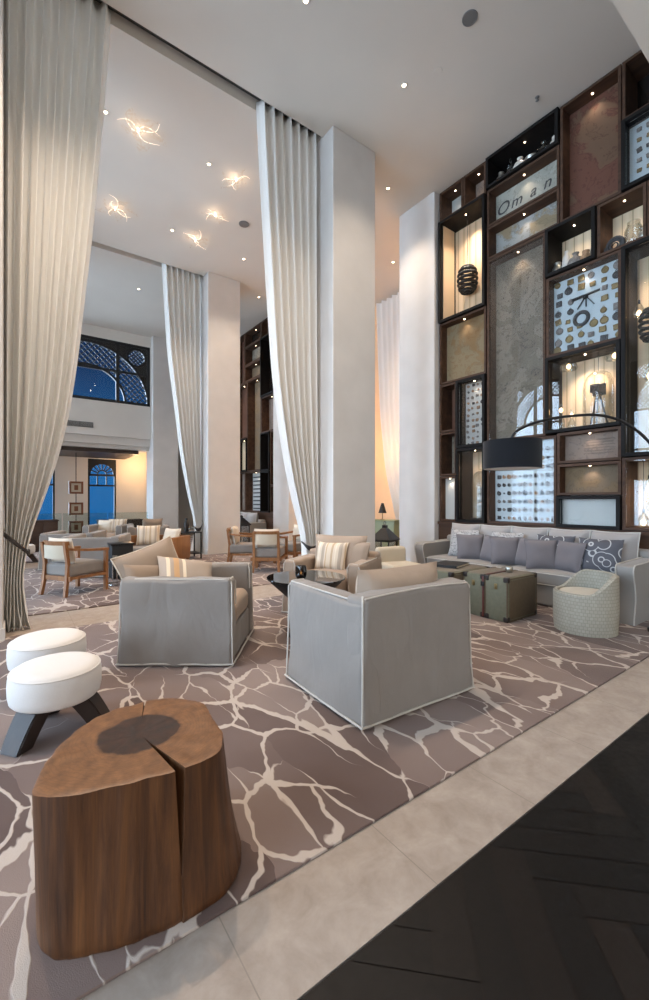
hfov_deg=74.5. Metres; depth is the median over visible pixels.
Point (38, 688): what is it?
stool
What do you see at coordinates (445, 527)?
trim
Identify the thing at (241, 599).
seat cushion
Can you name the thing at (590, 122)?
wall panel
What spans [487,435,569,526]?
display box
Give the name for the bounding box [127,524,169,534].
armchair
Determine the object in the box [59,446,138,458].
ceiling
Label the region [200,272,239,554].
column
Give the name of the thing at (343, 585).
seat cushion
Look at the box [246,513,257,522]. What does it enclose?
cushion
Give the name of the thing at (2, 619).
column
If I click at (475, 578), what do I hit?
table
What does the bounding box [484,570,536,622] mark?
table
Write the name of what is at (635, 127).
display box
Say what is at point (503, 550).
throw pillow
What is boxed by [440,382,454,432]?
display box
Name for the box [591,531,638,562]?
cushion
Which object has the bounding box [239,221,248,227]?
ceiling speaker
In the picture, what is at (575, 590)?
seat cushion
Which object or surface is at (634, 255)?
display box
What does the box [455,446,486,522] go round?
display box
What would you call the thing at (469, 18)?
ceiling speaker
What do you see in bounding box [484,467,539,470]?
diffuser
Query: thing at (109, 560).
glass side table
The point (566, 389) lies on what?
display box
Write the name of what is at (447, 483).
display box
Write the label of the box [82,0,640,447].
ceiling
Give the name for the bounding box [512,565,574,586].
seat cushion
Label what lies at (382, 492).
wall
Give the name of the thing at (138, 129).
light
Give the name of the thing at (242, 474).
display box
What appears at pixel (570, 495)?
wall
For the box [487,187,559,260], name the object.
display box
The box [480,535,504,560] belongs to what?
throw pillow
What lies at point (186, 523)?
bottle
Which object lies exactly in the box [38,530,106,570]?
armchair
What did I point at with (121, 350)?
window
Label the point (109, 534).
seat cushion
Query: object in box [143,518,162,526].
throw pillow
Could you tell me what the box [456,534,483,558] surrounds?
throw pillow
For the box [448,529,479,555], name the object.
throw pillow
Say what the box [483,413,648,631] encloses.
arc floor lamp
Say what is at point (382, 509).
table lamp
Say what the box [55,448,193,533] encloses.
wall
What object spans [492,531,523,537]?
throw pillow
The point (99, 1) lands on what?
trim
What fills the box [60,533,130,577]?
armchair
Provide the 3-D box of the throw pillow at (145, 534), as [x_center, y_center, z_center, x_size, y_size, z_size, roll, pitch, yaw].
[-3.624,0.720,8.787,0.460,0.394,0.220,0,0,-16]
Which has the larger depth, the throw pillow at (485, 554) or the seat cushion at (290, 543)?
the seat cushion at (290, 543)
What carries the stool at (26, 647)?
on the rug at (303, 778)
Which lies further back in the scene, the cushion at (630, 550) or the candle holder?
the cushion at (630, 550)
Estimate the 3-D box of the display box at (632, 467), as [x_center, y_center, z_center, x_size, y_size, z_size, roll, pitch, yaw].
[4.082,-0.075,5.076,0.420,0.888,0.798,0,0,-36]
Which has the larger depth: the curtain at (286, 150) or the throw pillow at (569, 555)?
the curtain at (286, 150)
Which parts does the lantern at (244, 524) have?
glass pane, frame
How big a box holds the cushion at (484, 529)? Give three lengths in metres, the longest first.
0.515 x 0.510 x 0.271 m
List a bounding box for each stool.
[0,651,109,757]
[6,628,86,670]
[27,544,37,561]
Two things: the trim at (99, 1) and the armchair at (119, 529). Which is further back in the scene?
the armchair at (119, 529)
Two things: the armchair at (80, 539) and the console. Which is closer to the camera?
the armchair at (80, 539)
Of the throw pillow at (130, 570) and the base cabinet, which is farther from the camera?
the base cabinet
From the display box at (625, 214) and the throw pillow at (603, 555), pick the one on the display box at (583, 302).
the display box at (625, 214)
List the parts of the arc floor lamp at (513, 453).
lamp shade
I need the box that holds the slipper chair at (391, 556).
[375,546,419,568]
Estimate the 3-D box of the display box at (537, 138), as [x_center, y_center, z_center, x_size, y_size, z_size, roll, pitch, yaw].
[3.058,-5.155,6.440,0.463,0.488,1.108,0,0,-36]
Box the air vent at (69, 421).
[67,420,92,427]
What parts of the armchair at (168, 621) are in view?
armrest, seat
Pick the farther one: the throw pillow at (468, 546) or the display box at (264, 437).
the display box at (264, 437)
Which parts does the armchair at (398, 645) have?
armrest, backrest, armrest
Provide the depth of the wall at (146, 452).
16.57 m
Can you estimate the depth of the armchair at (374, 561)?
5.02 m
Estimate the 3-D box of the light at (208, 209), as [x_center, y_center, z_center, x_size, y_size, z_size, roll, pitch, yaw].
[-2.067,-5.368,8.111,0.423,0.102,0.458,0,0,5]
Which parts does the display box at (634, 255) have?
panel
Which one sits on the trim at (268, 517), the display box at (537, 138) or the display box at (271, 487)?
the display box at (271, 487)
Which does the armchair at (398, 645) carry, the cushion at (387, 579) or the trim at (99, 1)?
the cushion at (387, 579)
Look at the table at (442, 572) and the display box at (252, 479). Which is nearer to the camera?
the table at (442, 572)
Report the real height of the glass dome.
0.860 m
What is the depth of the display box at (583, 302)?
5.75 m
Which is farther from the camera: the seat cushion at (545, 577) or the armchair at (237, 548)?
the armchair at (237, 548)
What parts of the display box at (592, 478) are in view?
panel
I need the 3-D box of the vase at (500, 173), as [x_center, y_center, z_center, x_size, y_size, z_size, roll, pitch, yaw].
[2.776,-5.040,6.710,0.150,0.190,0.150,0,0,-36]
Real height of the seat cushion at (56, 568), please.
0.170 m
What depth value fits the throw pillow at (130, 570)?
3.49 m
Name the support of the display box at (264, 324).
on the display box at (266, 384)
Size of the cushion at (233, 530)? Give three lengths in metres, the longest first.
0.460 x 0.360 x 0.158 m
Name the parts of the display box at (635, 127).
panel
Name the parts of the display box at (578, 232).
panel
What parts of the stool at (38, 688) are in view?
leg, seat, leg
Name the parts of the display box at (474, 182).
panel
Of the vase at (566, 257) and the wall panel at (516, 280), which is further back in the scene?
the wall panel at (516, 280)
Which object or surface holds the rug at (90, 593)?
on the floor
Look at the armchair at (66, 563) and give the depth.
5.79 m
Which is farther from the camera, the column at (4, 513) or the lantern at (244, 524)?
the lantern at (244, 524)
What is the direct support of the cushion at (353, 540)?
on the armchair at (374, 561)
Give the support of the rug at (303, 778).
on the floor
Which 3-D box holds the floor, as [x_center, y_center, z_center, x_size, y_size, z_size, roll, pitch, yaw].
[-3.411,1.400,7.168,16.350,0.202,21.600,0,0,-36]
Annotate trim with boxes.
[96,0,311,131]
[240,511,272,528]
[438,521,648,548]
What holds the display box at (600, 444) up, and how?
on the display box at (592, 478)
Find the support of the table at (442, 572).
on the rug at (303, 778)
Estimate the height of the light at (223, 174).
0.102 m
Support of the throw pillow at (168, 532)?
on the loveseat at (181, 544)
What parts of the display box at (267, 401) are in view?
panel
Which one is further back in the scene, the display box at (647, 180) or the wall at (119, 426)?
the wall at (119, 426)
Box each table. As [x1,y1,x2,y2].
[32,698,240,959]
[107,541,134,578]
[108,558,120,585]
[180,531,201,557]
[266,570,345,637]
[437,564,489,579]
[463,567,505,616]
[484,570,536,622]
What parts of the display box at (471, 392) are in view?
glass pane, panel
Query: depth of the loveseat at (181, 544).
8.56 m
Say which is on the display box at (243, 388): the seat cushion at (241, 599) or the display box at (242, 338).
the display box at (242, 338)
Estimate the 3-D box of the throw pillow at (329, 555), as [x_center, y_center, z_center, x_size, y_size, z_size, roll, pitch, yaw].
[0.078,0.675,5.115,0.420,0.344,0.183,0,0,30]
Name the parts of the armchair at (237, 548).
leg, seat frame, armrest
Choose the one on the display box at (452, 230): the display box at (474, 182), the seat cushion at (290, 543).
the display box at (474, 182)
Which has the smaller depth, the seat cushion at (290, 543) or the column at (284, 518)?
the seat cushion at (290, 543)
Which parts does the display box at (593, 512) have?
panel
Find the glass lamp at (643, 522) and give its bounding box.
[641,460,646,524]
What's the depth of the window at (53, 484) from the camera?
14.82 m
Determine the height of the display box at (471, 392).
1.138 m
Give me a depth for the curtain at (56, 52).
4.42 m
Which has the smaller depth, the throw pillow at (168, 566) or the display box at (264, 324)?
the throw pillow at (168, 566)
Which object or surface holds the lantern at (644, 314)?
hanging from the display box at (634, 255)
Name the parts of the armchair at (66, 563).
leg, panel, rail, leg, seat frame, leg, armrest, leg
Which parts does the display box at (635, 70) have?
panel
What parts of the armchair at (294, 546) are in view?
seat frame, leg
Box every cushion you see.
[46,558,102,576]
[48,537,74,562]
[107,532,114,536]
[133,544,150,551]
[230,525,239,543]
[230,542,251,552]
[234,588,247,620]
[240,512,247,518]
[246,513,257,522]
[254,529,278,547]
[255,545,284,557]
[280,541,300,551]
[292,524,300,540]
[311,568,347,591]
[314,534,366,568]
[355,561,437,592]
[427,554,514,567]
[450,524,479,543]
[479,525,510,536]
[512,527,547,539]
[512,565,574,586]
[549,529,589,542]
[559,587,598,594]
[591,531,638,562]
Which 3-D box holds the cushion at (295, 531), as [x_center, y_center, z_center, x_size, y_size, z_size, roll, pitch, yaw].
[-0.493,0.690,8.880,0.460,0.360,0.158,0,-9,41]
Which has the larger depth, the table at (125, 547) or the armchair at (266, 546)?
the armchair at (266, 546)
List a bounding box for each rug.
[0,595,648,999]
[24,551,301,615]
[25,537,192,562]
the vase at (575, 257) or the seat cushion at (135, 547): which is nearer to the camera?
the vase at (575, 257)
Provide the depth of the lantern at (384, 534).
7.40 m
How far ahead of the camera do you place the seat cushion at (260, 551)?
7.58 m
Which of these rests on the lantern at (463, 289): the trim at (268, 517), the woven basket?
the woven basket
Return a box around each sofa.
[240,512,265,541]
[414,523,648,625]
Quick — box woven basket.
[457,264,477,294]
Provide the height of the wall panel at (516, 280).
2.878 m
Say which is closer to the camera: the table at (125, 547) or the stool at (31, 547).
the table at (125, 547)
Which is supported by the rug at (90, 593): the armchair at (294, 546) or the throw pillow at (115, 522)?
the armchair at (294, 546)
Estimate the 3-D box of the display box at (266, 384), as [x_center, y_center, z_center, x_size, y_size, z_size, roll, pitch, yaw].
[-1.497,-3.985,12.673,0.463,1.768,0.908,0,0,-36]
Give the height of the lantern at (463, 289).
1.290 m
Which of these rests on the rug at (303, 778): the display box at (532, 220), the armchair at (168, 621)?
the armchair at (168, 621)
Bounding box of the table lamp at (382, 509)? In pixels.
[378,503,385,519]
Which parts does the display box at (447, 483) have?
panel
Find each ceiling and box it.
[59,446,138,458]
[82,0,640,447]
[612,0,648,61]
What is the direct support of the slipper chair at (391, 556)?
on the rug at (303, 778)
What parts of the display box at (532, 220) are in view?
panel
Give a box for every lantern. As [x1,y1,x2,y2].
[240,513,250,541]
[375,521,399,548]
[457,218,477,294]
[637,307,648,342]
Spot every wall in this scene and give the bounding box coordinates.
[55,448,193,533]
[62,323,150,452]
[146,452,146,518]
[375,325,395,519]
[570,495,621,495]
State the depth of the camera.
5.62 m
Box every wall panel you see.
[487,232,552,439]
[560,64,621,221]
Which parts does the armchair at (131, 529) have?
armrest, backrest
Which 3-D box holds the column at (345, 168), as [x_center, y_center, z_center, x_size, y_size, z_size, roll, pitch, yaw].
[0.210,-2.060,6.755,0.860,6.720,0.870,0,0,-36]
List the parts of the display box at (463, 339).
panel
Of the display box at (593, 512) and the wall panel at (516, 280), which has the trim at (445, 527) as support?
the display box at (593, 512)
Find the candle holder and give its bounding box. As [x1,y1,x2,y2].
[295,565,306,578]
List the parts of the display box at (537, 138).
panel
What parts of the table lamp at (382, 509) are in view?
lamp shade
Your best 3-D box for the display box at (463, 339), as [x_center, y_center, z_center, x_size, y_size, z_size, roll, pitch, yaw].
[2.468,-2.555,7.284,0.420,1.068,0.908,0,0,-36]
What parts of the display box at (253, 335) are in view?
panel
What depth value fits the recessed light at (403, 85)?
5.58 m
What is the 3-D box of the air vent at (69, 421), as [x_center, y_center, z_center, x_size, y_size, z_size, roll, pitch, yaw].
[-7.456,-2.320,13.017,0.720,0.164,0.020,0,0,-36]
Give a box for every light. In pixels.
[96,197,136,217]
[117,109,162,150]
[185,231,207,249]
[206,209,225,224]
[222,174,246,188]
[301,0,309,5]
[400,82,407,88]
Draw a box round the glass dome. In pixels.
[471,486,481,519]
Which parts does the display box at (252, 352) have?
panel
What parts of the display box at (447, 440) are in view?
panel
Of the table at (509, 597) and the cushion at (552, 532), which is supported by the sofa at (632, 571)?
the cushion at (552, 532)
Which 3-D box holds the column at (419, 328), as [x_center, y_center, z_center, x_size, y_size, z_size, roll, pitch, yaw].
[2.011,-2.060,8.071,0.860,6.720,0.870,0,0,-36]
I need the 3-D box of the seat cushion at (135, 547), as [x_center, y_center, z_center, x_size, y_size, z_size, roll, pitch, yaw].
[-3.412,1.012,8.575,1.010,0.170,0.660,0,0,12]
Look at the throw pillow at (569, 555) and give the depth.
5.06 m
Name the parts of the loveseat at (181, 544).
panel, panel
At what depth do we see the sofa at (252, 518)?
12.53 m
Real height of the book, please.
0.031 m
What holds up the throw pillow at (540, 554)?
on the sofa at (632, 571)
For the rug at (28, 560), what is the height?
0.012 m
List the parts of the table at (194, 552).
leg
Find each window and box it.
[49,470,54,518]
[72,334,149,406]
[88,459,115,524]
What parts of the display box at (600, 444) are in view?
panel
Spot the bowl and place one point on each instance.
(509, 569)
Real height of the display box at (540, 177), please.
0.578 m
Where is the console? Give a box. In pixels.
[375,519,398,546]
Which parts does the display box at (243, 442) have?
panel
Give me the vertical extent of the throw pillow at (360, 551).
0.354 m
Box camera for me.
[590,383,607,424]
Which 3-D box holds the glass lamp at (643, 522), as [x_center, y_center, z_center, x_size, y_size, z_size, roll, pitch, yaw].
[3.832,-0.077,5.129,0.124,0.815,0.124,0,0,-36]
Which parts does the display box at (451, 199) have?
panel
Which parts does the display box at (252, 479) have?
panel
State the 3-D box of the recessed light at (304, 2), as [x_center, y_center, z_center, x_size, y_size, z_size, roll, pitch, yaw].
[-0.202,-5.415,4.633,0.096,0.007,0.096,0,0,-36]
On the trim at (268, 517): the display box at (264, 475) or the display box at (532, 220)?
the display box at (264, 475)
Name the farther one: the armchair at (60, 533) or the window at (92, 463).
the window at (92, 463)
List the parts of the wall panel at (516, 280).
panel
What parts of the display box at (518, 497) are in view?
panel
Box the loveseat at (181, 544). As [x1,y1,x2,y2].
[131,535,189,559]
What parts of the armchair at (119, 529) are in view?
armrest, armrest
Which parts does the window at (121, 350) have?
spandrel panel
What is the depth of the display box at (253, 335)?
13.70 m
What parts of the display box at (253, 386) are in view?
panel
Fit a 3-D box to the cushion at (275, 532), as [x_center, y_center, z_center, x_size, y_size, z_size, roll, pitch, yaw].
[-1.030,0.690,7.652,0.460,0.360,0.158,0,9,3]
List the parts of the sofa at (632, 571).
armrest, seat, backrest, armrest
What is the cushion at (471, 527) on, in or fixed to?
on the sofa at (632, 571)
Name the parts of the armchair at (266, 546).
leg, rail, panel, seat frame, leg, leg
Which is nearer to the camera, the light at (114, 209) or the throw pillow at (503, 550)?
the throw pillow at (503, 550)
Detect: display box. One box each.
[240,334,244,384]
[240,382,246,438]
[240,438,246,471]
[240,472,244,510]
[245,322,260,347]
[245,339,259,366]
[245,359,259,382]
[245,471,260,511]
[247,376,260,471]
[260,333,272,397]
[260,431,269,470]
[260,471,269,512]
[261,317,267,337]
[261,393,272,432]
[270,431,272,485]
[270,486,272,512]
[438,193,486,323]
[440,177,462,220]
[440,306,486,385]
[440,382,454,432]
[440,431,455,475]
[440,476,454,521]
[455,373,486,448]
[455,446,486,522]
[463,161,486,205]
[486,107,559,190]
[487,145,559,227]
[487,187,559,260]
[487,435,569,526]
[545,205,596,278]
[545,339,620,434]
[546,249,620,357]
[556,496,621,529]
[557,426,624,463]
[557,461,621,494]
[597,181,646,257]
[621,104,648,192]
[621,236,648,457]
[622,50,648,119]
[622,456,648,530]
[647,180,648,235]
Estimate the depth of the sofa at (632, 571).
5.08 m
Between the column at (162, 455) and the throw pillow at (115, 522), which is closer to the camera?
the throw pillow at (115, 522)
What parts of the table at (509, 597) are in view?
lid panel, panel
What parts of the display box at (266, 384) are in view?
panel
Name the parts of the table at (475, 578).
lid panel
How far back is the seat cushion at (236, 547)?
8.22 m
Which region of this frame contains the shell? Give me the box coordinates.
[604,235,625,251]
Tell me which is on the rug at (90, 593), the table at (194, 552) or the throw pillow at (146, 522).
the table at (194, 552)
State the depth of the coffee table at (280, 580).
3.97 m
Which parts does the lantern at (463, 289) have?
cord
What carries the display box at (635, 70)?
on the display box at (635, 127)
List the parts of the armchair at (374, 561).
armrest, backrest, armrest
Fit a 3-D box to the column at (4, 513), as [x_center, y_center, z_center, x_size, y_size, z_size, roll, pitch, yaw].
[-6.421,-2.060,7.965,0.860,6.720,0.870,0,0,-36]
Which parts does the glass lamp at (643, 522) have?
cord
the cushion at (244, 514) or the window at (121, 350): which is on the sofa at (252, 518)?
the cushion at (244, 514)
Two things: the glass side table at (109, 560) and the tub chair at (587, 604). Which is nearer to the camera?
the tub chair at (587, 604)
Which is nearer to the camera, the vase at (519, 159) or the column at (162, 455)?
the vase at (519, 159)
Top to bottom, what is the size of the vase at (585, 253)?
0.190 m
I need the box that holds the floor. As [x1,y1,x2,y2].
[5,533,648,999]
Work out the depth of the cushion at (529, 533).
5.84 m
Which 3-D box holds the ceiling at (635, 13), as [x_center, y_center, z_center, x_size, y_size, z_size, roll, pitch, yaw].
[1.681,-4.670,0.157,16.300,2.100,4.270,0,0,-36]
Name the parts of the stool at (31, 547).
seat, leg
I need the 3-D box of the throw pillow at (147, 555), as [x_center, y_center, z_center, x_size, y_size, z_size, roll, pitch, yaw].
[-1.484,0.617,3.693,0.223,0.590,0.657,0,0,44]
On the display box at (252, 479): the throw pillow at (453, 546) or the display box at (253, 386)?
the display box at (253, 386)
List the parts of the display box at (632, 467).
panel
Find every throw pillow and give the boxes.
[98,520,111,531]
[109,519,126,531]
[110,536,177,579]
[123,564,158,576]
[136,525,160,544]
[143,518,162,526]
[157,556,211,576]
[163,528,180,538]
[314,541,348,569]
[349,542,370,563]
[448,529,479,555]
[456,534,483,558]
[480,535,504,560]
[489,536,519,563]
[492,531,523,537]
[514,537,534,565]
[524,539,556,568]
[537,534,575,544]
[554,540,586,572]
[579,537,623,572]
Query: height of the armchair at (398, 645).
0.866 m
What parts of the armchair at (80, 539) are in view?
armrest, backrest, armrest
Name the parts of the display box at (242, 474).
panel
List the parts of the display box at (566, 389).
glass pane, panel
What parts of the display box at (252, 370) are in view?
panel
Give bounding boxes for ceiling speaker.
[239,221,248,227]
[462,9,477,26]
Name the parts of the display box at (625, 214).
panel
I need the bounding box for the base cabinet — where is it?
[29,519,58,551]
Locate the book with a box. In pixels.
[437,560,469,568]
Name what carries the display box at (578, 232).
on the display box at (583, 302)
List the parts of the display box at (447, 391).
panel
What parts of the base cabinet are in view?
door, door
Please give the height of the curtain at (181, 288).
6.811 m
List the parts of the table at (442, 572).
panel, lid panel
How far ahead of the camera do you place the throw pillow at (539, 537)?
5.38 m
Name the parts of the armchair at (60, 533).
armrest, backrest, armrest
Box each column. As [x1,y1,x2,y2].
[0,0,5,640]
[4,513,4,554]
[147,336,177,528]
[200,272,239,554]
[273,391,297,541]
[316,126,374,550]
[399,191,444,562]
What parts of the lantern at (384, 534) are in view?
glass pane, frame, glass pane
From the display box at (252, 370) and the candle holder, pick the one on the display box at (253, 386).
the display box at (252, 370)
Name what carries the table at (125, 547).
on the rug at (90, 593)
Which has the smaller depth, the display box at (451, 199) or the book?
the book
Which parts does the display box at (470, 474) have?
glass pane, panel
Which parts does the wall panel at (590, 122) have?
panel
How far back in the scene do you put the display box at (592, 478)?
5.68 m
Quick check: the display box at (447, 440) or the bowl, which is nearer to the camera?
the bowl
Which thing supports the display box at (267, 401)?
on the display box at (264, 437)
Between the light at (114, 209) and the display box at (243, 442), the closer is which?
the light at (114, 209)
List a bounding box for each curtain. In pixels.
[3,0,110,631]
[162,263,201,553]
[256,100,319,554]
[376,292,398,519]
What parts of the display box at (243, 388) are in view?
panel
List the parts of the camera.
leg, leg, leg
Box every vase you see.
[497,171,503,178]
[513,156,523,167]
[552,262,561,270]
[562,250,569,266]
[567,251,580,264]
[580,249,589,259]
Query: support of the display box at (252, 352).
on the display box at (252, 370)
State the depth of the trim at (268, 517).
12.61 m
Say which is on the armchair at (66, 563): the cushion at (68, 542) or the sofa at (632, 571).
the cushion at (68, 542)
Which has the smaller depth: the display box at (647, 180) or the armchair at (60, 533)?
the display box at (647, 180)
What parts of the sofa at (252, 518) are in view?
armrest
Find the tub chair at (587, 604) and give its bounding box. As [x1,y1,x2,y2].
[553,569,619,637]
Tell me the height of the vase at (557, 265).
0.190 m
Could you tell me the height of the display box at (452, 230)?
1.768 m
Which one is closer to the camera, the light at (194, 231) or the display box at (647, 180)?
the display box at (647, 180)
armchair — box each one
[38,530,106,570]
[38,537,108,597]
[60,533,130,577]
[82,523,133,536]
[115,562,253,666]
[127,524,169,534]
[226,525,260,566]
[250,529,287,572]
[273,524,300,562]
[281,534,381,612]
[284,561,474,729]
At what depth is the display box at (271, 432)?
12.46 m
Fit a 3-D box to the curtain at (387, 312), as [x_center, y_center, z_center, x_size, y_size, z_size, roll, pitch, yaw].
[2.011,-2.116,11.076,0.145,6.808,2.019,0,0,-36]
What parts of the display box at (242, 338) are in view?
panel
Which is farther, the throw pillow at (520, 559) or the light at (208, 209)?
the light at (208, 209)
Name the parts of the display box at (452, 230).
panel, panel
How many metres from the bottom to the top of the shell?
0.242 m
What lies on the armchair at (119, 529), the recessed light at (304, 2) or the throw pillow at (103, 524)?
the throw pillow at (103, 524)
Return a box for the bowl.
[505,566,512,572]
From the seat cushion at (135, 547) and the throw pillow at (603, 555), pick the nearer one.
the throw pillow at (603, 555)
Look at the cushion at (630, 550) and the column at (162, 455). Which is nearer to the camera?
the cushion at (630, 550)
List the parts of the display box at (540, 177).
panel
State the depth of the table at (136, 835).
1.27 m
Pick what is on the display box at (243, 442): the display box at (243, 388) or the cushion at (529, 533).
the display box at (243, 388)
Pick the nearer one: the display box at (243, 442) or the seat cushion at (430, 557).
the seat cushion at (430, 557)
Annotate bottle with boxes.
[184,518,188,531]
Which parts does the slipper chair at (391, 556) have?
backrest, seat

